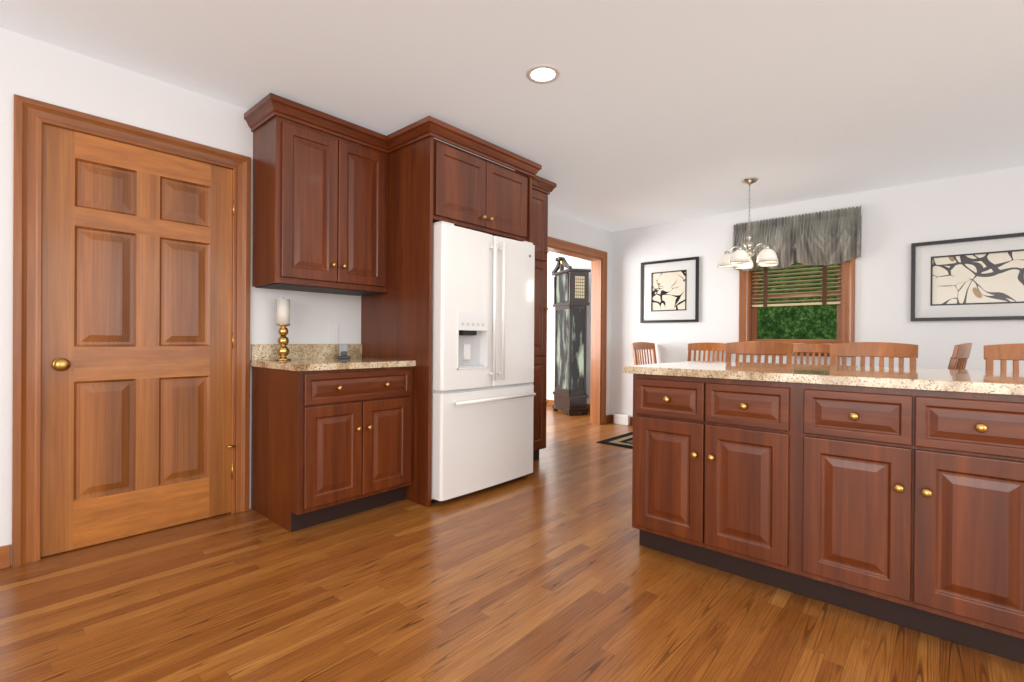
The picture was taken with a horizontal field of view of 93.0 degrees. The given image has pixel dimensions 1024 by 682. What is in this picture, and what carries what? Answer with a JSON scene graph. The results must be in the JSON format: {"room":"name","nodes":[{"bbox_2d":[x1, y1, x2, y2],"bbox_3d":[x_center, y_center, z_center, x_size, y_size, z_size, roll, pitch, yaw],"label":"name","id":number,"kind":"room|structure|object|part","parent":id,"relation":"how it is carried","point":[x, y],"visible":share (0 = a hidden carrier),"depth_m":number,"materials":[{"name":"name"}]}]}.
{"room":"kitchen","nodes":[
{"label":"kitchen","id":0,"kind":"room"},
{"bbox_2d":[0,27,611,565],"bbox_3d":[-1.394,-0.186,3.269,0.140,2.410,9.440,1,0,42],"label":"wall","id":1,"kind":"structure","parent":0,"point":[36,69],"depth_m":2.52,"materials":[{"name":"white paint"}]},
{"bbox_2d":[0,544,9,568],"bbox_3d":[-3.368,0.962,0.939,0.013,0.100,3.341,1,0,42],"label":"baseboard","id":2,"kind":"structure","parent":1,"relation":"attached to","point":[4,556],"depth_m":2.17,"materials":[{"name":"brown wood"}]},
{"bbox_2d":[12,94,250,566],"bbox_3d":[-1.936,-0.045,2.579,0.081,2.124,0.998,1,0,42],"label":"door frame","id":3,"kind":"structure","parent":1,"relation":"attached to","point":[32,117],"depth_m":2.25,"materials":[{"name":"brown wood"}]},
{"bbox_2d":[41,124,235,556],"bbox_3d":[-1.907,-0.001,2.561,0.108,2.024,0.823,1,0,42],"label":"pantry door","id":4,"kind":"structure","parent":1,"relation":"in","point":[137,342],"depth_m":2.52,"materials":[{"name":"brown wood"}]},
{"bbox_3d":[-1.882,-0.011,2.562,0.073,1.648,0.787,1,0,42],"label":"handle","id":5,"kind":"part","parent":4,"relation":"part of","materials":[{"name":"gold metal"}]},
{"bbox_2d":[252,345,363,360],"bbox_3d":[-1.330,0.069,3.220,0.020,0.099,0.742,1,0,42],"label":"backsplash","id":6,"kind":"structure","parent":1,"relation":"attached to","point":[259,352],"depth_m":3.17,"materials":[{"name":"beige stone"}]},
{"bbox_2d":[248,93,391,296],"bbox_3d":[-1.200,-0.844,3.110,0.348,1.030,0.738,1,0,42],"label":"upper cabinet","id":7,"kind":"object","parent":1,"relation":"attached to","point":[342,207],"depth_m":2.92,"materials":[{"name":"brown wood"}]},
{"bbox_2d":[329,324,338,340],"bbox_3d":[-1.227,-0.058,3.347,0.005,0.115,0.070,1,0,42],"label":"electrical outlet plate","id":8,"kind":"object","parent":1,"relation":"attached to","point":[333,332],"visible":1,"depth_m":3.35,"materials":[{"name":"white plastic"}]},
{"bbox_2d":[392,133,531,248],"bbox_3d":[-0.466,-1.017,3.618,0.771,0.502,0.940,1,0,42],"label":"upper cabinet","id":9,"kind":"object","parent":1,"relation":"attached to","point":[433,180],"depth_m":3.20,"materials":[{"name":"brown wood"}]},
{"bbox_2d":[548,236,606,424],"bbox_3d":[0.622,-0.039,5.543,0.186,2.131,1.462,1,0,42],"label":"trim","id":10,"kind":"structure","parent":1,"relation":"attached to","point":[597,258],"depth_m":5.99,"materials":[{"name":"brown wood"}]},
{"bbox_2d":[0,406,1023,681],"bbox_3d":[0.267,1.081,3.101,11.100,0.100,11.400,1,0,42],"label":"floor","id":11,"kind":"structure","parent":0,"point":[550,568],"depth_m":1.88,"materials":[{"name":"brown wood"}]},
{"bbox_2d":[250,365,419,531],"bbox_3d":[-1.101,0.589,3.018,0.638,0.865,0.738,1,0,42],"label":"base cabinet","id":12,"kind":"object","parent":11,"relation":"on","point":[327,445],"depth_m":2.76,"materials":[{"name":"brown wood"}]},
{"bbox_2d":[250,357,415,372],"bbox_3d":[-1.099,0.138,3.010,0.646,0.035,0.750,1,0,42],"label":"countertop","id":13,"kind":"structure","parent":12,"relation":"on","point":[297,362],"depth_m":2.84,"materials":[{"name":"beige stone"}]},
{"bbox_2d":[275,297,290,359],"bbox_3d":[-1.408,-0.076,2.993,0.094,0.388,0.094,1,0,42],"label":"candle holder","id":14,"kind":"object","parent":13,"relation":"on","point":[283,317],"visible":1,"depth_m":2.97,"materials":[{"name":"gold metal"}]},
{"bbox_2d":[338,344,349,358],"bbox_3d":[-1.132,0.069,3.276,0.070,0.100,0.060,0,0,-28],"label":"dock","id":15,"kind":"object","parent":13,"relation":"on","point":[343,351],"visible":1,"depth_m":3.27,"materials":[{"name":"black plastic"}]},
{"bbox_2d":[431,221,535,502],"bbox_3d":[-0.403,0.143,3.551,0.867,1.765,0.906,1,0,42],"label":"refrigerator","id":16,"kind":"object","parent":11,"relation":"on","point":[483,290],"visible":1,"depth_m":3.21,"materials":[{"name":"white metal"}]},
{"bbox_3d":[-0.003,-0.205,3.502,0.095,1.023,0.450,1,0,42],"label":"door","id":17,"kind":"part","parent":16,"relation":"part of","materials":[{"name":"white metal"}]},
{"bbox_2d":[516,165,551,460],"bbox_3d":[-0.058,-0.164,4.202,0.618,2.380,0.430,1,0,42],"label":"tall cabinet","id":18,"kind":"object","parent":11,"relation":"on","point":[541,187],"depth_m":4.07,"materials":[{"name":"brown wood"}]},
{"bbox_2d":[552,257,590,415],"bbox_3d":[0.809,-0.080,6.927,0.377,2.208,0.580,0,0,-19],"label":"grandfather clock","id":19,"kind":"object","parent":11,"relation":"on","point":[571,296],"visible":1,"depth_m":6.73,"materials":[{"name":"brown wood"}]},
{"bbox_2d":[596,432,632,448],"bbox_3d":[2.177,1.037,4.515,2.520,0.006,1.150,1,0,42],"label":"rug","id":20,"kind":"object","parent":11,"relation":"on","point":[625,440],"visible":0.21,"depth_m":4.96,"materials":[{"name":"fabric"}]},
{"bbox_2d":[632,342,656,364],"bbox_3d":[1.657,0.520,5.432,0.438,1.014,0.520,0,0,-41],"label":"dining chair","id":21,"kind":"object","parent":20,"relation":"on","point":[636,346],"visible":0.35,"depth_m":5.60,"materials":[{"name":"brown wood"}]},
{"bbox_2d":[687,343,725,361],"bbox_3d":[1.955,0.523,5.043,0.440,1.014,0.523,1,0,42],"label":"dining chair","id":22,"kind":"object","parent":20,"relation":"on","point":[713,347],"visible":0.23,"depth_m":5.23,"materials":[{"name":"brown wood"}]},
{"bbox_2d":[794,343,839,365],"bbox_3d":[2.680,0.530,4.399,0.440,1.014,0.523,1,0,42],"label":"dining chair","id":23,"kind":"object","parent":20,"relation":"on","point":[813,348],"visible":0.17,"depth_m":4.57,"materials":[{"name":"brown wood"}]},
{"bbox_2d":[948,343,972,369],"bbox_3d":[2.385,0.527,2.889,0.408,1.038,0.500,0,0,-41],"label":"stool","id":24,"kind":"object","parent":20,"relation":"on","point":[961,353],"visible":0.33,"depth_m":2.62,"materials":[{"name":"brown wood"}]},
{"bbox_2d":[614,413,629,425],"bbox_3d":[1.357,0.968,6.002,0.200,0.125,0.059,1,0,42],"label":"baseboard heater","id":25,"kind":"object","parent":11,"relation":"on","point":[622,419],"visible":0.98,"depth_m":5.97,"materials":[{"name":"white metal"}]},
{"bbox_2d":[725,341,793,363],"bbox_3d":[1.476,0.520,3.034,0.410,1.039,0.502,1,0,42],"label":"stool","id":26,"kind":"object","parent":11,"relation":"on","point":[766,348],"visible":0.17,"depth_m":3.19,"materials":[{"name":"brown wood"}]},
{"bbox_2d":[622,369,1023,663],"bbox_3d":[1.590,0.606,1.912,2.150,0.876,0.671,1,0,42],"label":"kitchen island","id":27,"kind":"object","parent":11,"relation":"on","point":[894,495],"depth_m":1.81,"materials":[{"name":"brown wood"}]},
{"bbox_2d":[623,361,1023,392],"bbox_3d":[1.697,0.151,2.028,2.230,0.036,0.949,1,0,42],"label":"island countertop","id":28,"kind":"structure","parent":27,"relation":"on","point":[953,379],"depth_m":2.01,"materials":[{"name":"beige stone"}]},
{"bbox_2d":[829,342,917,367],"bbox_3d":[1.925,0.524,2.636,0.410,1.039,0.502,1,0,42],"label":"stool","id":29,"kind":"object","parent":11,"relation":"on","point":[880,350],"visible":0.17,"depth_m":2.79,"materials":[{"name":"brown wood"}]},
{"bbox_2d":[984,343,1023,371],"bbox_3d":[2.423,0.529,2.195,0.410,1.039,0.502,1,0,42],"label":"stool","id":30,"kind":"object","parent":11,"relation":"on","point":[1003,353],"visible":0.27,"depth_m":2.44,"materials":[{"name":"brown wood"}]},
{"bbox_2d":[0,0,1023,252],"bbox_3d":[0.291,-1.429,2.995,11.240,0.100,11.540,1,0,42],"label":"ceiling","id":31,"kind":"structure","parent":0,"point":[642,112],"depth_m":2.54,"materials":[{"name":"white paint"}]},
{"bbox_2d":[526,64,559,83],"bbox_3d":[0.160,-1.376,2.509,0.176,0.004,0.176,1,0,42],"label":"recessed light","id":32,"kind":"object","parent":31,"relation":"in","point":[544,73],"visible":1,"depth_m":2.50,"materials":[{"name":"white glass"}]},
{"bbox_2d":[717,177,778,268],"bbox_3d":[2.007,-1.008,4.131,0.485,0.724,0.480,1,0,42],"label":"chandelier","id":33,"kind":"object","parent":31,"relation":"hanging from","point":[739,258],"visible":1,"depth_m":4.09,"materials":[{"name":"white glass"}]},
{"bbox_2d":[547,252,590,403],"bbox_3d":[0.099,-0.190,8.160,4.117,2.410,0.140,1,0,42],"label":"wall","id":34,"kind":"structure","parent":0,"point":[576,263],"depth_m":7.58,"materials":[{"name":"white paint"}]},
{"bbox_2d":[546,399,589,410],"bbox_3d":[0.090,0.965,8.058,3.976,0.100,0.017,1,0,42],"label":"baseboard","id":35,"kind":"structure","parent":34,"relation":"attached to","point":[550,402],"depth_m":7.58,"materials":[{"name":"brown wood"}]},
{"bbox_2d":[611,166,1023,416],"bbox_3d":[3.865,-0.151,3.936,6.843,2.410,0.140,1,0,42],"label":"wall","id":36,"kind":"structure","parent":0,"point":[897,221],"depth_m":4.40,"materials":[{"name":"white paint"}]},
{"bbox_2d":[609,414,632,424],"bbox_3d":[3.806,1.004,3.881,6.842,0.100,0.013,1,0,42],"label":"baseboard","id":37,"kind":"structure","parent":36,"relation":"attached to","point":[611,417],"depth_m":6.12,"materials":[{"name":"brown wood"}]},
{"bbox_2d":[640,257,698,322],"bbox_3d":[1.817,-0.578,5.637,0.690,0.725,0.030,1,0,42],"label":"picture","id":38,"kind":"object","parent":36,"relation":"attached to","point":[669,290],"visible":0.98,"depth_m":5.62,"materials":[{"name":"black painted wood"},{"name":"printed paper"},{"name":"glass"}]},
{"bbox_2d":[739,256,854,356],"bbox_3d":[2.814,-0.467,4.841,1.058,1.221,0.193,1,0,42],"label":"window","id":39,"kind":"structure","parent":36,"relation":"in","point":[748,321],"depth_m":4.75,"materials":[{"name":"brown wood"}]},
{"bbox_2d":[752,262,840,306],"bbox_3d":[2.812,-0.660,4.837,0.776,0.616,0.052,1,0,42],"label":"window blinds","id":40,"kind":"object","parent":39,"relation":"attached to","point":[824,284],"visible":0.5,"depth_m":4.82,"materials":[{"name":"beige wood"}]},
{"bbox_2d":[732,205,861,270],"bbox_3d":[2.731,-0.980,4.749,1.106,0.517,0.147,1,0,42],"label":"valance","id":41,"kind":"object","parent":36,"relation":"attached to","point":[827,237],"visible":0.83,"depth_m":4.66,"materials":[{"name":"fabric"}]},
{"bbox_2d":[911,232,1023,320],"bbox_3d":[3.799,-0.501,3.878,0.950,0.670,0.030,1,0,42],"label":"picture","id":42,"kind":"object","parent":36,"relation":"attached to","point":[972,278],"visible":1,"depth_m":3.95,"materials":[{"name":"painted wood"},{"name":"paper"},{"name":"glass"}]},
{"label":"outside","id":43,"kind":"structure","parent":0,"visible":0},
{"bbox_2d":[758,263,837,338],"bbox_3d":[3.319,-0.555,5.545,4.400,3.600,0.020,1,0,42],"label":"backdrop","id":44,"kind":"structure","parent":43,"point":[801,322],"depth_m":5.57,"materials":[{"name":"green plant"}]}
]}

